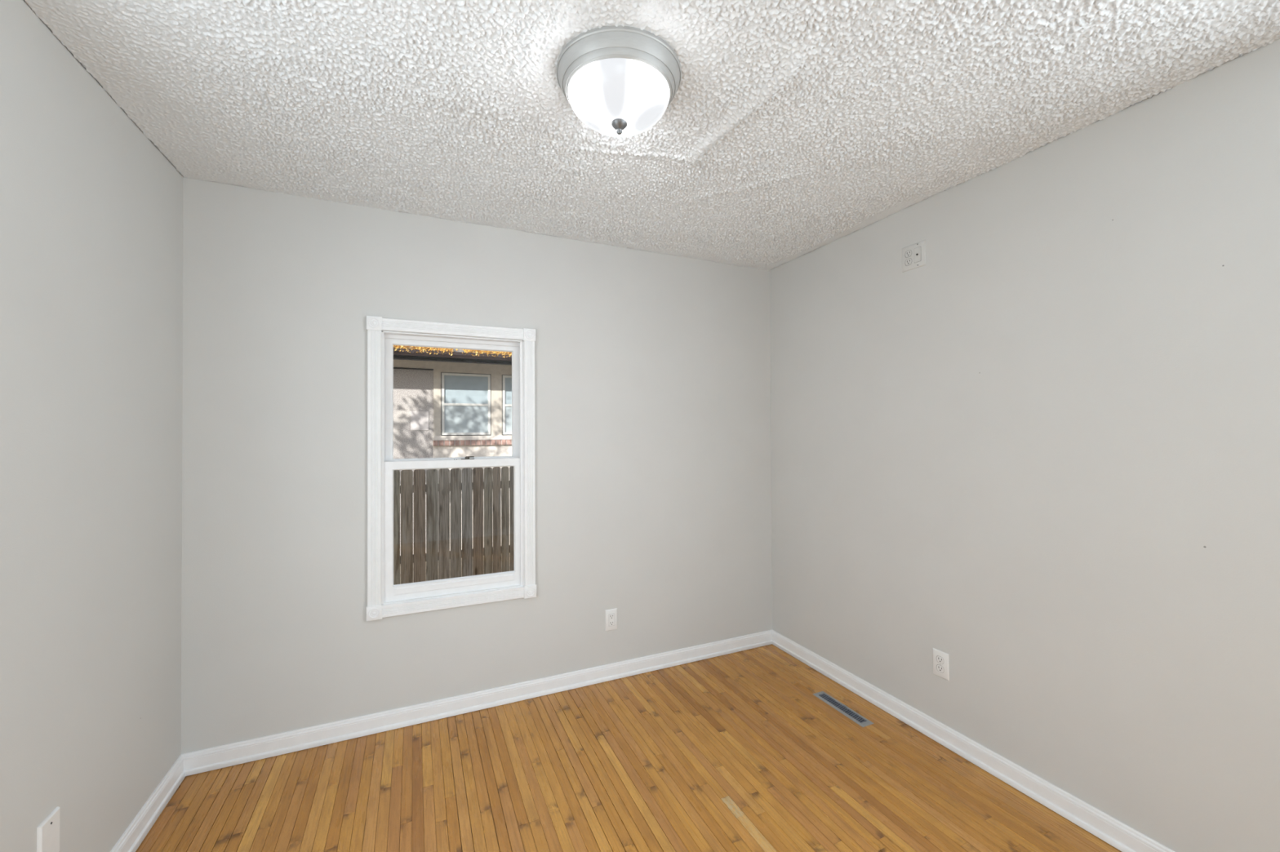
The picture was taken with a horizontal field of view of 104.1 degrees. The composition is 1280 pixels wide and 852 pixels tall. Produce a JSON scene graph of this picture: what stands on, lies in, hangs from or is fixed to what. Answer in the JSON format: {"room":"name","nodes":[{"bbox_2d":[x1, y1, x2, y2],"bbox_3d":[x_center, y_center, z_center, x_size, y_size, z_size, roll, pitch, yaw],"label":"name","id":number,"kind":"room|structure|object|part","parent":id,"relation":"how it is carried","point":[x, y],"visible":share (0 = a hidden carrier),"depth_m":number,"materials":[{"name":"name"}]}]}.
{"room":"empty bedroom","nodes":[
{"label":"empty bedroom","id":0,"kind":"room"},
{"bbox_2d":[0,0,182,851],"bbox_3d":[-1.096,0.093,0.083,0.200,2.640,4.200,0,-1,-24],"label":"wall","id":1,"kind":"structure","parent":0,"point":[91,209],"depth_m":1.41,"materials":[{"name":"grey paint"}]},
{"bbox_2d":[36,806,59,851],"bbox_3d":[-1.526,1.069,1.289,0.009,0.120,0.077,0,-1,-24],"label":"wall plate","id":2,"kind":"object","parent":1,"relation":"attached to","point":[48,832],"visible":1,"depth_m":1.29,"materials":[{"name":"white plastic"}]},
{"bbox_2d":[110,754,185,851],"bbox_3d":[-0.988,1.351,0.117,0.022,0.084,4.200,0,-1,-24],"label":"baseboard","id":3,"kind":"structure","parent":1,"relation":"attached to","point":[134,835],"depth_m":1.77,"materials":[{"name":"white paint"}]},
{"bbox_3d":[-0.983,1.381,0.119,0.010,0.020,4.176,0,-1,-24],"label":"shoe moulding","id":4,"kind":"part","parent":3,"relation":"part of","materials":[{"name":"white paint"}]},
{"bbox_2d":[181,176,772,754],"bbox_3d":[-0.547,0.117,2.746,3.396,2.640,0.200,0,-1,-24],"label":"wall","id":5,"kind":"structure","parent":0,"point":[652,370],"depth_m":2.44,"materials":[{"name":"grey paint"}]},
{"bbox_2d":[366,315,536,621],"bbox_3d":[-0.951,0.194,2.563,0.782,1.402,0.260,0,-1,-24],"label":"window","id":6,"kind":"structure","parent":5,"relation":"in","point":[384,599],"depth_m":2.45,"materials":[{"name":"white paint"}]},
{"bbox_3d":[-1.232,0.193,2.314,0.058,1.280,0.020,0,-1,-24],"label":"casing","id":7,"kind":"part","parent":6,"relation":"part of","materials":[{"name":"white paint"}]},
{"bbox_3d":[-0.943,-0.107,2.546,0.650,0.637,0.036,0,-1,-24],"label":"sash","id":8,"kind":"part","parent":6,"relation":"part of","materials":[{"name":"white paint"}]},
{"bbox_3d":[-0.920,0.499,2.496,0.649,0.662,0.034,0,-1,-24],"label":"sash","id":9,"kind":"part","parent":6,"relation":"part of","materials":[{"name":"white paint"}]},
{"bbox_3d":[-0.909,-0.476,2.469,0.660,0.058,0.020,0,-1,-24],"label":"casing","id":10,"kind":"part","parent":6,"relation":"part of","materials":[{"name":"white paint"}]},
{"bbox_3d":[-0.902,0.862,2.456,0.660,0.058,0.020,0,-1,-24],"label":"casing","id":11,"kind":"part","parent":6,"relation":"part of","materials":[{"name":"white paint"}]},
{"bbox_3d":[-0.578,0.192,2.610,0.058,1.280,0.020,0,-1,-24],"label":"casing","id":12,"kind":"part","parent":6,"relation":"part of","materials":[{"name":"white paint"}]},
{"bbox_2d":[182,629,772,776],"bbox_3d":[-0.495,1.373,2.632,2.996,0.084,0.022,0,-1,-24],"label":"baseboard","id":13,"kind":"structure","parent":5,"relation":"attached to","point":[202,761],"depth_m":2.42,"materials":[{"name":"white paint"}]},
{"bbox_2d":[604,608,617,631],"bbox_3d":[-0.160,1.086,2.796,0.072,0.116,0.008,0,-1,-24],"label":"outlet","id":14,"kind":"object","parent":5,"relation":"attached to","point":[611,615],"visible":1,"depth_m":2.79,"materials":[{"name":"white plastic"}]},
{"bbox_2d":[608,620,613,626],"bbox_3d":[-0.158,1.105,2.792,0.029,0.027,0.001,0,-1,-24],"label":"receptacle","id":15,"kind":"object","parent":14,"relation":"attached to","point":[611,622],"depth_m":2.79,"materials":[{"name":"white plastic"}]},
{"bbox_2d":[608,613,613,619],"bbox_3d":[-0.159,1.068,2.793,0.029,0.027,0.001,0,-1,-24],"label":"receptacle","id":16,"kind":"object","parent":14,"relation":"attached to","point":[611,615],"depth_m":2.79,"materials":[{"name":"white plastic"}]},
{"bbox_2d":[135,644,1122,851],"bbox_3d":[0.366,1.402,0.729,2.996,0.020,4.200,0,-1,-24],"label":"floor","id":17,"kind":"structure","parent":0,"point":[736,752],"depth_m":1.95,"materials":[{"name":"brown wood"}]},
{"bbox_2d":[812,691,873,727],"bbox_3d":[1.005,1.402,2.486,0.072,0.008,0.322,0,-1,-24],"label":"floor vent","id":18,"kind":"object","parent":17,"relation":"in","point":[840,707],"visible":1,"depth_m":2.47,"materials":[{"name":"grey metal"}]},
{"bbox_2d":[24,0,1279,270],"bbox_3d":[0.354,-1.032,0.753,2.996,0.032,4.200,0,-1,-24],"label":"ceiling","id":19,"kind":"structure","parent":0,"point":[790,129],"depth_m":1.55,"materials":[{"name":"white paint"}]},
{"bbox_2d":[555,26,681,137],"bbox_3d":[-0.061,-0.948,1.470,0.367,0.178,0.367,0,-1,-24],"label":"ceiling lamp","id":20,"kind":"object","parent":19,"relation":"attached to","point":[619,81],"visible":1,"depth_m":1.37,"materials":[{"name":"white glass"}]},
{"bbox_2d":[769,39,1279,851],"bbox_3d":[1.815,0.091,1.401,0.200,2.640,4.200,0,-1,-24],"label":"wall","id":21,"kind":"structure","parent":0,"point":[1040,454],"depth_m":1.76,"materials":[{"name":"grey paint"}]},
{"bbox_2d":[902,240,925,272],"bbox_3d":[1.278,-0.793,2.333,0.010,0.116,0.119,0,-1,-24],"label":"outlet","id":22,"kind":"object","parent":21,"relation":"attached to","point":[913,256],"visible":1,"depth_m":2.33,"materials":[{"name":"white plastic"}]},
{"bbox_2d":[904,249,911,257],"bbox_3d":[1.268,-0.813,2.355,0.002,0.030,0.037,0,-1,-24],"label":"receptacle","id":23,"kind":"object","parent":22,"relation":"attached to","point":[908,253],"depth_m":2.35,"materials":[{"name":"white plastic"}]},
{"bbox_2d":[905,257,911,266],"bbox_3d":[1.268,-0.774,2.354,0.002,0.030,0.037,0,-1,-24],"label":"receptacle","id":24,"kind":"object","parent":22,"relation":"attached to","point":[908,260],"depth_m":2.35,"materials":[{"name":"white plastic"}]},
{"bbox_2d":[933,648,949,680],"bbox_3d":[1.334,1.057,2.214,0.007,0.115,0.074,0,-1,-24],"label":"outlet","id":25,"kind":"object","parent":21,"relation":"attached to","point":[940,659],"visible":1,"depth_m":2.21,"materials":[{"name":"white plastic"}]},
{"bbox_2d":[936,664,944,673],"bbox_3d":[1.333,1.077,2.214,0.002,0.030,0.037,0,-1,-24],"label":"receptacle","id":26,"kind":"object","parent":25,"relation":"attached to","point":[940,668],"depth_m":2.21,"materials":[{"name":"white plastic"}]},
{"bbox_2d":[936,655,944,664],"bbox_3d":[1.332,1.038,2.214,0.003,0.030,0.037,0,-1,-24],"label":"receptacle","id":27,"kind":"object","parent":25,"relation":"attached to","point":[940,659],"depth_m":2.21,"materials":[{"name":"white plastic"}]},
{"bbox_2d":[772,630,1175,851],"bbox_3d":[1.721,1.349,1.343,0.022,0.084,4.200,0,-1,-24],"label":"baseboard","id":28,"kind":"structure","parent":21,"relation":"attached to","point":[1117,834],"depth_m":2.01,"materials":[{"name":"white paint"}]},
{"label":"outside","id":29,"kind":"structure","parent":0,"visible":0},
{"bbox_2d":[400,554,493,584],"bbox_3d":[-3.291,2.614,11.244,55.000,0.300,42.000,0,-1,-24],"label":"ground","id":30,"kind":"structure","parent":29,"point":[492,554],"depth_m":8.53,"materials":[{"name":"soil"}]},
{"bbox_2d":[393,346,511,555],"bbox_3d":[-4.068,-0.014,10.531,15.000,4.950,3.315,0,-1,-24],"label":"house","id":31,"kind":"structure","parent":30,"relation":"on","point":[459,404],"depth_m":9.68,"materials":[{"name":"paint"}]},
{"bbox_2d":[393,345,511,358],"bbox_3d":[-3.751,-1.400,9.103,7.634,0.268,0.469,0,-1,-24],"label":"fallen leaves","id":32,"kind":"object","parent":31,"relation":"on","point":[423,348],"visible":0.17,"depth_m":9.02,"materials":[{"name":"yellow plant"}]},
{"bbox_3d":[-3.435,-0.429,9.873,0.912,1.210,0.026,0,-1,-24],"label":"storm frame","id":33,"kind":"part","parent":31,"relation":"part of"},
{"bbox_2d":[444,405,488,432],"bbox_3d":[-3.437,-0.147,9.879,0.820,0.554,0.002,0,-1,-24],"label":"window pane","id":34,"kind":"object","parent":31,"relation":"hanging from","point":[457,419],"depth_m":9.87,"materials":[{"name":"glass"}]},
{"bbox_2d":[444,375,488,404],"bbox_3d":[-3.439,-0.709,9.884,0.820,0.570,0.004,0,-1,-24],"label":"window pane","id":35,"kind":"object","parent":31,"relation":"hanging from","point":[458,389],"depth_m":9.88,"materials":[{"name":"glass"}]},
{"bbox_3d":[-2.897,0.331,10.116,2.410,0.104,0.050,0,-1,-24],"label":"brick sill","id":36,"kind":"part","parent":31,"relation":"part of","materials":[{"name":"red brick"}]},
{"bbox_3d":[-2.382,-0.429,10.349,0.912,1.210,0.026,0,-1,-24],"label":"storm frame","id":37,"kind":"part","parent":31,"relation":"part of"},
{"bbox_2d":[505,406,511,432],"bbox_3d":[-2.385,-0.147,10.355,0.820,0.554,0.002,0,-1,-24],"label":"window pane","id":38,"kind":"object","parent":31,"relation":"hanging from","point":[508,409],"depth_m":10.21,"materials":[{"name":"glass"}]},
{"bbox_2d":[505,377,511,404],"bbox_3d":[-2.387,-0.710,10.360,0.820,0.570,0.004,0,-1,-24],"label":"window pane","id":39,"kind":"object","parent":31,"relation":"hanging from","point":[508,380],"depth_m":10.22,"materials":[{"name":"glass"}]},
{"bbox_2d":[393,466,514,585],"bbox_3d":[-2.550,1.574,6.392,4.550,2.077,0.146,0,-1,-24],"label":"picket fence","id":40,"kind":"object","parent":30,"relation":"on","point":[443,487],"visible":0.23,"depth_m":6.39,"materials":[{"name":"brown wood"}]},
{"bbox_3d":[-2.539,0.785,6.367,4.550,0.095,0.038,0,-1,-24],"label":"rail","id":41,"kind":"part","parent":40,"relation":"part of","materials":[{"name":"brown wood"}]},
{"bbox_3d":[-2.535,1.655,6.358,4.550,0.095,0.038,0,-1,-24],"label":"rail","id":42,"kind":"part","parent":40,"relation":"part of","materials":[{"name":"brown wood"}]}
]}

